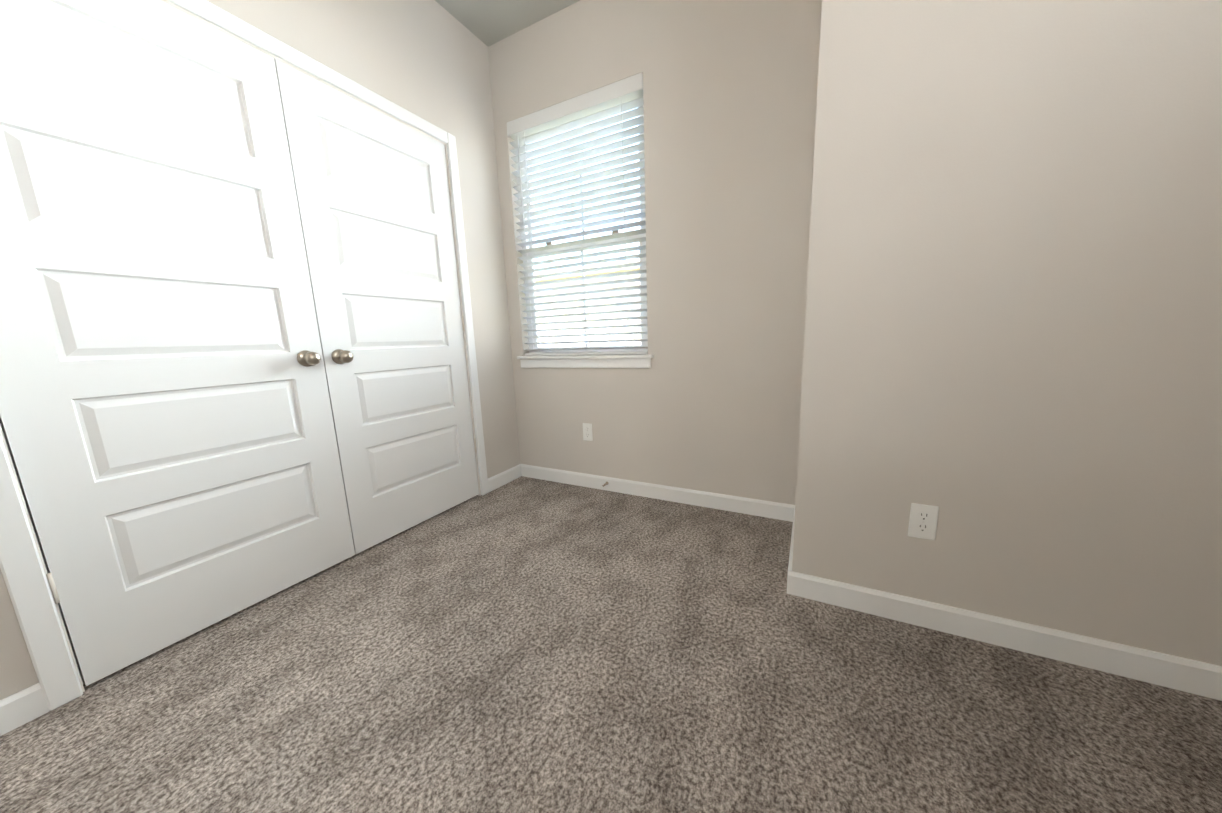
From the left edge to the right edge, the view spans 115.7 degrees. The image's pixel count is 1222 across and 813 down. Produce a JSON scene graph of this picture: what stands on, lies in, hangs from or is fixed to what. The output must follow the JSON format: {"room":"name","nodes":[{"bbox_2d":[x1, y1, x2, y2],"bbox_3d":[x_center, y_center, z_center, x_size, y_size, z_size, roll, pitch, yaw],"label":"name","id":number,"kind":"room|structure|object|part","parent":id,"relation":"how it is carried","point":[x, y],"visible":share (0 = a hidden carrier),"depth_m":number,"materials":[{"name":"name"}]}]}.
{"room":"empty bedroom","nodes":[
{"label":"empty bedroom","id":0,"kind":"room"},
{"bbox_2d":[0,0,519,699],"bbox_3d":[-1.345,-0.627,1.480,0.120,2.780,2.580,3,11,27],"label":"wall","id":1,"kind":"structure","parent":0,"point":[426,60],"depth_m":2.06,"materials":[{"name":"beige paint"}]},
{"bbox_2d":[0,0,354,685],"bbox_3d":[-1.387,-0.242,1.276,0.106,2.032,0.761,3,11,27],"label":"closet door","id":2,"kind":"structure","parent":1,"relation":"in","point":[166,420],"depth_m":1.21,"materials":[{"name":"white wood"}]},
{"bbox_2d":[0,0,488,710],"bbox_3d":[-1.279,-0.314,1.644,0.120,2.062,1.572,3,11,27],"label":"door frame","id":3,"kind":"structure","parent":1,"relation":"attached to","point":[2,434],"depth_m":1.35,"materials":[{"name":"white wood"}]},
{"bbox_2d":[46,178,476,603],"bbox_3d":[-1.224,-0.361,1.607,0.008,1.587,1.541,3,11,27],"label":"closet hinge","id":4,"kind":"object","parent":1,"relation":"attached to","point":[53,587],"visible":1,"depth_m":1.07,"materials":[{"name":"silver metal"}]},
{"bbox_2d":[274,58,478,553],"bbox_3d":[-1.038,-0.372,1.945,0.106,2.032,0.761,3,11,27],"label":"closet door","id":5,"kind":"structure","parent":1,"relation":"in","point":[372,192],"depth_m":1.86,"materials":[{"name":"white wood"}]},
{"bbox_2d":[435,0,579,46],"bbox_3d":[-1.306,-1.693,-0.717,5.800,0.120,6.260,3,11,27],"label":"ceiling","id":6,"kind":"structure","parent":0,"point":[488,23],"depth_m":2.11,"materials":[{"name":"paint"}]},
{"bbox_2d":[0,476,1221,812],"bbox_3d":[-1.154,1.101,-0.114,5.800,0.120,6.500,3,11,27],"label":"floor","id":7,"kind":"structure","parent":0,"point":[522,644],"depth_m":1.03,"materials":[{"name":"carpet"}]},
{"bbox_2d":[488,0,821,504],"bbox_3d":[0.080,-0.811,2.246,1.940,2.780,0.120,3,11,27],"label":"wall","id":8,"kind":"structure","parent":0,"point":[709,400],"depth_m":1.99,"materials":[{"name":"beige paint"}]},
{"bbox_2d":[515,103,653,367],"bbox_3d":[-0.196,-0.996,2.336,0.980,1.510,0.152,3,11,27],"label":"window","id":9,"kind":"structure","parent":8,"relation":"in","point":[643,328],"depth_m":2.40,"materials":[{"name":"white plastic"}]},
{"bbox_2d":[507,72,647,355],"bbox_3d":[-0.205,-1.031,2.314,0.906,1.428,0.062,3,11,27],"label":"window blind","id":10,"kind":"object","parent":9,"relation":"attached to","point":[589,107],"visible":0.88,"depth_m":2.26,"materials":[{"name":"white plastic"}]},
{"bbox_3d":[-0.184,-0.286,2.437,0.980,0.078,0.098,3,11,27],"label":"window stool apron","id":11,"kind":"part","parent":9,"relation":"part of","materials":[{"name":"white wood"}]},
{"bbox_2d":[583,423,592,440],"bbox_3d":[-0.151,0.166,2.484,0.070,0.115,0.008,3,11,27],"label":"outlet","id":12,"kind":"object","parent":8,"relation":"attached to","point":[587,432],"visible":1,"depth_m":2.48,"materials":[{"name":"white plastic"}]},
{"bbox_2d":[792,0,1221,665],"bbox_3d":[1.588,-0.666,1.133,1.770,2.780,0.740,3,11,27],"label":"wall","id":13,"kind":"structure","parent":0,"point":[1012,354],"depth_m":1.04,"materials":[{"name":"beige paint"}]},
{"bbox_2d":[0,464,1221,735],"bbox_3d":[-0.373,0.872,0.433,4.230,0.088,4.035,3,11,27],"label":"baseboard","id":14,"kind":"structure","parent":13,"relation":"attached to","point":[1132,662],"depth_m":1.20,"materials":[{"name":"white wood"}]},
{"bbox_2d":[908,503,938,539],"bbox_3d":[0.990,0.365,1.218,0.070,0.115,0.008,3,11,27],"label":"outlet","id":15,"kind":"object","parent":13,"relation":"attached to","point":[923,519],"visible":1,"depth_m":1.22,"materials":[{"name":"white plastic"}]},
{"label":"outside","id":16,"kind":"structure","parent":0,"visible":0},
{"bbox_3d":[5.354,-1.321,14.561,22.000,0.100,25.900,3,11,27],"label":"yard","id":17,"kind":"structure","parent":16,"visible":0},
{"bbox_2d":[535,261,640,347],"bbox_3d":[2.930,-2.011,9.740,18.600,3.100,8.900,3,11,27],"label":"neighbour","id":18,"kind":"structure","parent":17,"relation":"on","point":[600,323],"depth_m":9.76,"materials":[{"name":"beige"}]}
]}

